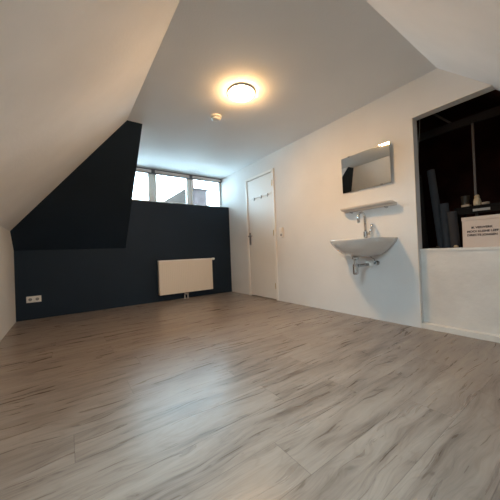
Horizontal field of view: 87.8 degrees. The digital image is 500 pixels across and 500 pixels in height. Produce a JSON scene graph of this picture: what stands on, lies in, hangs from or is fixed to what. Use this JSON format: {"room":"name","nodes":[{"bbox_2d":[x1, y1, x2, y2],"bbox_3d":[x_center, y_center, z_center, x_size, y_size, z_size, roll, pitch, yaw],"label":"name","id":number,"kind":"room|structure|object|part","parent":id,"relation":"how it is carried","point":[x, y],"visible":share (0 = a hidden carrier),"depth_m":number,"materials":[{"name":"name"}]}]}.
{"room":"attic bedroom","nodes":[
{"label":"attic bedroom","id":0,"kind":"room"},
{"bbox_2d":[0,226,15,340],"bbox_3d":[-1.582,0.272,1.230,0.100,1.131,4.984,-2,-1,-35],"label":"wall","id":1,"kind":"structure","parent":0,"point":[7,279],"depth_m":2.86,"materials":[{"name":"white paint"}]},
{"bbox_2d":[10,120,141,250],"bbox_3d":[-2.144,-0.765,3.179,1.298,1.476,1.396,-2,-1,-35],"label":"wall","id":2,"kind":"structure","parent":0,"point":[90,208],"depth_m":3.28,"materials":[{"name":"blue paint"}]},
{"bbox_2d":[0,0,179,230],"bbox_3d":[-1.160,-0.921,1.584,1.205,1.226,4.532,-2,-1,-35],"label":"sloped ceiling","id":3,"kind":"structure","parent":0,"point":[73,72],"depth_m":1.47,"materials":[{"name":"paint"}]},
{"bbox_2d":[14,200,231,321],"bbox_3d":[-1.780,0.038,4.343,3.195,1.662,0.307,-2,-1,-35],"label":"wall","id":4,"kind":"structure","parent":0,"point":[69,281],"depth_m":4.09,"materials":[{"name":"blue paint"}]},
{"bbox_2d":[26,295,40,302],"bbox_3d":[-2.816,0.641,3.386,0.152,0.082,0.019,-2,-1,-35],"label":"wall socket","id":5,"kind":"object","parent":4,"relation":"attached to","point":[30,299],"visible":1,"depth_m":3.38,"materials":[{"name":"white plastic"}]},
{"bbox_2d":[132,172,220,206],"bbox_3d":[-1.401,-1.117,4.877,1.895,0.625,0.082,-2,-1,-35],"label":"window","id":6,"kind":"structure","parent":4,"relation":"in","point":[151,178],"depth_m":4.64,"materials":[{"name":"white plastic"}]},
{"bbox_3d":[-1.951,-1.106,4.474,0.458,0.567,0.062,-2,-1,-35],"label":"sash","id":7,"kind":"part","parent":6,"relation":"part of","materials":[{"name":"glass"}]},
{"bbox_3d":[-1.453,-1.123,4.828,0.648,0.567,0.062,-2,-1,-35],"label":"sash","id":8,"kind":"part","parent":6,"relation":"part of","materials":[{"name":"glass"}]},
{"bbox_2d":[136,167,221,182],"bbox_3d":[-1.364,-1.389,4.814,1.877,0.084,0.044,-2,-1,-35],"label":"window blind","id":9,"kind":"object","parent":6,"relation":"attached to","point":[138,169],"visible":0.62,"depth_m":4.80,"materials":[{"name":"grey fabric"}]},
{"bbox_3d":[-0.897,-1.143,5.223,0.624,0.567,0.062,-2,-1,-35],"label":"sash","id":10,"kind":"part","parent":6,"relation":"part of","materials":[{"name":"white plastic"}]},
{"bbox_2d":[157,258,214,298],"bbox_3d":[-1.082,0.500,4.568,1.032,0.688,0.106,-2,-1,-35],"label":"radiator","id":11,"kind":"object","parent":4,"relation":"attached to","point":[183,275],"visible":1,"depth_m":4.48,"materials":[{"name":"beige metal"}]},
{"bbox_2d":[157,258,211,261],"bbox_3d":[-1.114,0.171,4.538,0.964,0.018,0.076,-2,-1,-35],"label":"grille","id":12,"kind":"object","parent":11,"relation":"attached to","point":[202,259],"depth_m":4.54,"materials":[{"name":"white metal"}]},
{"bbox_2d":[0,292,499,499],"bbox_3d":[-0.201,0.840,2.159,3.395,0.100,5.134,-2,-1,-35],"label":"floor","id":13,"kind":"structure","parent":0,"point":[227,395],"depth_m":1.29,"materials":[{"name":"beige laminate"}]},
{"bbox_2d":[127,0,436,178],"bbox_3d":[-0.374,-1.533,3.269,2.060,0.100,3.975,-2,-1,-35],"label":"ceiling","id":14,"kind":"structure","parent":0,"point":[309,65],"depth_m":2.25,"materials":[{"name":"paint"}]},
{"bbox_2d":[210,113,221,121],"bbox_3d":[-0.377,-1.464,2.888,0.124,0.044,0.124,-2,-1,-35],"label":"smoke detector","id":15,"kind":"object","parent":14,"relation":"attached to","point":[215,117],"visible":1,"depth_m":2.85,"materials":[{"name":"white plastic"}]},
{"bbox_2d":[228,83,254,101],"bbox_3d":[-0.083,-1.477,2.465,0.254,0.047,0.254,-2,-1,-35],"label":"ceiling lamp","id":16,"kind":"object","parent":14,"relation":"attached to","point":[240,92],"visible":1,"depth_m":2.42,"materials":[{"name":"beige"}]},
{"bbox_2d":[220,68,494,327],"bbox_3d":[0.963,-0.391,3.308,0.100,2.287,5.391,-2,-1,-35],"label":"wall","id":17,"kind":"structure","parent":0,"point":[308,188],"depth_m":2.98,"materials":[{"name":"white paint"}]},
{"bbox_2d":[245,168,278,300],"bbox_3d":[0.195,-0.234,4.341,0.163,2.050,0.775,-2,-1,-35],"label":"door","id":18,"kind":"structure","parent":17,"relation":"in","point":[260,212],"depth_m":4.30,"materials":[{"name":"white paint"}]},
{"bbox_3d":[0.150,-0.875,4.313,0.036,0.070,0.550,-2,-1,-35],"label":"hook rail","id":19,"kind":"part","parent":18,"relation":"part of","materials":[{"name":"silver metal"}]},
{"bbox_2d":[279,227,282,237],"bbox_3d":[0.468,-0.265,3.910,0.017,0.153,0.082,-2,-1,-35],"label":"light switch","id":20,"kind":"object","parent":17,"relation":"attached to","point":[280,228],"visible":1,"depth_m":3.90,"materials":[{"name":"white plastic"}]},
{"bbox_2d":[330,237,397,274],"bbox_3d":[1.090,0.070,2.671,0.454,0.362,0.629,-2,-1,-35],"label":"washbasin","id":21,"kind":"object","parent":17,"relation":"attached to","point":[355,248],"visible":1,"depth_m":2.54,"materials":[{"name":"grey ceramic"}]},
{"bbox_2d":[330,237,397,256],"bbox_3d":[1.087,-0.018,2.672,0.454,0.188,0.629,-2,-1,-35],"label":"basin","id":22,"kind":"object","parent":21,"relation":"in","point":[376,246],"depth_m":2.52,"materials":[{"name":"grey ceramic"}]},
{"bbox_2d":[357,211,372,237],"bbox_3d":[1.187,-0.257,2.688,0.162,0.292,0.106,-2,-1,-35],"label":"tap","id":23,"kind":"object","parent":21,"relation":"on","point":[365,232],"visible":0.86,"depth_m":2.72,"materials":[{"name":"silver metal"}]},
{"bbox_3d":[1.164,-0.297,2.706,0.149,0.209,0.025,-2,-1,-35],"label":"spout","id":24,"kind":"part","parent":23,"relation":"part of","materials":[{"name":"silver metal"}]},
{"bbox_2d":[341,142,391,193],"bbox_3d":[1.226,-0.861,2.791,0.015,0.405,0.559,-3,0,-34],"label":"wall mirror","id":25,"kind":"object","parent":17,"relation":"attached to","point":[371,167],"visible":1,"depth_m":2.76,"materials":[{"name":"clear glass"}]},
{"bbox_2d":[340,200,396,213],"bbox_3d":[1.219,-0.444,2.749,0.126,0.058,0.583,-2,-1,-35],"label":"wall shelf","id":26,"kind":"object","parent":17,"relation":"attached to","point":[386,203],"visible":1,"depth_m":2.70,"materials":[{"name":"grey ceramic"}]},
{"bbox_2d":[418,119,419,152],"bbox_3d":[1.622,-0.786,2.483,0.057,1.549,0.013,-3,-1,43],"label":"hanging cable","id":27,"kind":"object","parent":17,"relation":"hanging from","point":[419,119],"visible":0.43,"depth_m":2.48,"materials":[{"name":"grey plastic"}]},
{"bbox_2d":[411,85,490,327],"bbox_3d":[1.704,-0.263,2.186,0.009,1.955,0.556,-2,-1,-35],"label":"trim","id":28,"kind":"structure","parent":17,"relation":"attached to","point":[490,85],"depth_m":2.40,"materials":[{"name":"paint"}]},
{"bbox_2d":[420,246,499,250],"bbox_3d":[1.897,-0.014,2.090,0.088,0.022,0.915,-2,-1,-35],"label":"trim","id":29,"kind":"structure","parent":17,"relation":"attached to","point":[498,247],"depth_m":2.18,"materials":[{"name":"paint"}]},
{"bbox_2d":[421,249,499,334],"bbox_3d":[1.898,0.352,2.078,0.040,0.709,0.915,-2,-1,-35],"label":"wall panel","id":30,"kind":"object","parent":17,"relation":"attached to","point":[461,288],"visible":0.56,"depth_m":2.19,"materials":[{"name":"paint"}]},
{"bbox_2d":[422,322,499,342],"bbox_3d":[1.872,0.685,2.048,0.056,0.045,0.915,-2,-1,-35],"label":"trim","id":31,"kind":"structure","parent":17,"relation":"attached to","point":[447,329],"depth_m":2.16,"materials":[{"name":"paint"}]},
{"bbox_2d":[366,0,499,90],"bbox_3d":[0.811,-0.890,0.738,3.295,1.457,1.486,-2,-1,-35],"label":"wall","id":32,"kind":"structure","parent":0,"point":[460,37],"depth_m":1.49,"materials":[{"name":"paint"}]},
{"bbox_2d":[417,101,499,247],"bbox_3d":[2.464,-0.946,3.007,0.050,1.929,2.200,-2,-1,-35],"label":"wall","id":33,"kind":"structure","parent":0,"point":[449,154],"depth_m":3.01,"materials":[{"name":"black"}]},
{"bbox_2d":[466,89,499,109],"bbox_3d":[2.329,-1.291,2.281,0.990,1.360,1.387,-2,-1,-35],"label":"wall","id":34,"kind":"structure","parent":0,"point":[489,100],"depth_m":2.45,"materials":[{"name":"black"}]},
{"bbox_2d":[417,106,499,141],"bbox_3d":[1.891,-1.191,2.610,0.030,0.070,2.198,-2,-1,-35],"label":"cross beam","id":35,"kind":"structure","parent":34,"relation":"attached to","point":[495,111],"depth_m":2.45,"materials":[{"name":"brown wood"}]},
{"bbox_2d":[432,114,451,122],"bbox_3d":[1.756,-1.355,2.545,0.393,0.281,0.024,-2,0,6],"label":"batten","id":36,"kind":"object","parent":35,"relation":"attached to","point":[436,115],"visible":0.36,"depth_m":2.53,"materials":[{"name":"brown wood"}]},
{"bbox_3d":[2.077,0.003,2.699,0.990,0.059,2.200,-2,-1,-35],"label":"floor","id":37,"kind":"structure","parent":0,"visible":0},
{"bbox_2d":[419,175,428,247],"bbox_3d":[1.794,-0.402,2.733,0.080,0.771,0.120,-2,0,-21],"label":"roll","id":38,"kind":"object","parent":37,"relation":"on","point":[423,216],"visible":0.41,"depth_m":2.69,"materials":[{"name":"grey"}]},
{"bbox_2d":[427,169,442,247],"bbox_3d":[1.827,-0.407,2.547,0.132,0.769,0.066,-2,0,18],"label":"roll","id":39,"kind":"object","parent":37,"relation":"on","point":[431,175],"visible":0.75,"depth_m":2.53,"materials":[{"name":"black"}]},
{"bbox_2d":[439,203,450,247],"bbox_3d":[1.850,-0.231,2.454,0.072,0.421,0.089,-2,-1,-35],"label":"roll","id":40,"kind":"object","parent":37,"relation":"on","point":[444,207],"visible":0.91,"depth_m":2.43,"materials":[{"name":"black"}]},
{"bbox_2d":[447,211,460,247],"bbox_3d":[1.849,-0.186,2.357,0.073,0.328,0.088,-2,-1,-35],"label":"roll","id":41,"kind":"object","parent":37,"relation":"on","point":[452,216],"visible":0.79,"depth_m":2.33,"materials":[{"name":"grey"}]},
{"bbox_2d":[471,123,477,215],"bbox_3d":[2.064,-0.596,2.381,0.018,1.133,0.018,-2,-1,-35],"label":"upright pole","id":42,"kind":"object","parent":37,"relation":"on","point":[472,124],"visible":0.56,"depth_m":2.38,"materials":[{"name":"grey"}]},
{"bbox_2d":[454,202,499,246],"bbox_3d":[2.166,-0.217,2.256,0.245,0.365,0.562,-2,-1,-35],"label":"storage shelf","id":43,"kind":"object","parent":37,"relation":"on","point":[464,211],"visible":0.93,"depth_m":2.30,"materials":[{"name":"black"}]},
{"bbox_3d":[1.949,-0.199,2.422,0.022,0.349,0.016,-2,-1,-35],"label":"support post","id":44,"kind":"part","parent":43,"relation":"part of","materials":[{"name":"black"}]},
{"bbox_2d":[461,195,469,204],"bbox_3d":[2.060,-0.454,2.485,0.068,0.120,0.068,-2,-1,-35],"label":"pot","id":45,"kind":"object","parent":43,"relation":"on","point":[465,200],"visible":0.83,"depth_m":2.46,"materials":[{"name":"brown"}]},
{"bbox_2d":[473,195,480,205],"bbox_3d":[2.022,-0.443,2.314,0.056,0.098,0.056,-2,-1,-35],"label":"jar","id":46,"kind":"object","parent":43,"relation":"on","point":[477,201],"visible":0.91,"depth_m":2.30,"materials":[{"name":"beige ceramic"}]},
{"bbox_3d":[2.072,-0.355,2.193,0.013,0.050,0.560,-2,-1,-35],"label":"rail","id":47,"kind":"part","parent":43,"relation":"part of","materials":[{"name":"black metal"}]},
{"bbox_3d":[2.014,-0.355,2.262,0.004,0.022,0.116,-2,-1,-35],"label":"label plate","id":48,"kind":"part","parent":43,"relation":"part of","materials":[{"name":"grey paper"}]},
{"bbox_2d":[461,214,499,247],"bbox_3d":[2.035,-0.157,2.158,0.301,0.254,0.363,-2,-1,-35],"label":"printed box","id":49,"kind":"object","parent":37,"relation":"on","point":[477,231],"visible":1,"depth_m":2.12,"materials":[{"name":"beige cardboard"}]},
{"bbox_3d":[2.031,-0.269,2.159,0.301,0.030,0.363,-2,-1,-35],"label":"box lid","id":50,"kind":"part","parent":49,"relation":"part of","materials":[{"name":"beige cardboard"}]},
{"label":"outside","id":51,"kind":"structure","parent":0,"visible":0},
{"bbox_2d":[163,188,207,205],"bbox_3d":[-7.010,1.105,24.177,5.800,12.250,6.900,-2,-1,-35],"label":"neighbouring house","id":52,"kind":"structure","parent":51,"point":[180,197],"depth_m":21.05,"materials":[{"name":"grey"}]},
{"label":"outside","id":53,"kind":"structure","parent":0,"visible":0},
{"bbox_2d":[184,180,208,205],"bbox_3d":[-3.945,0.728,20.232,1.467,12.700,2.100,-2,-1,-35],"label":"brick house","id":54,"kind":"structure","parent":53,"point":[199,195],"depth_m":19.62,"materials":[{"name":"grey"}]}
]}

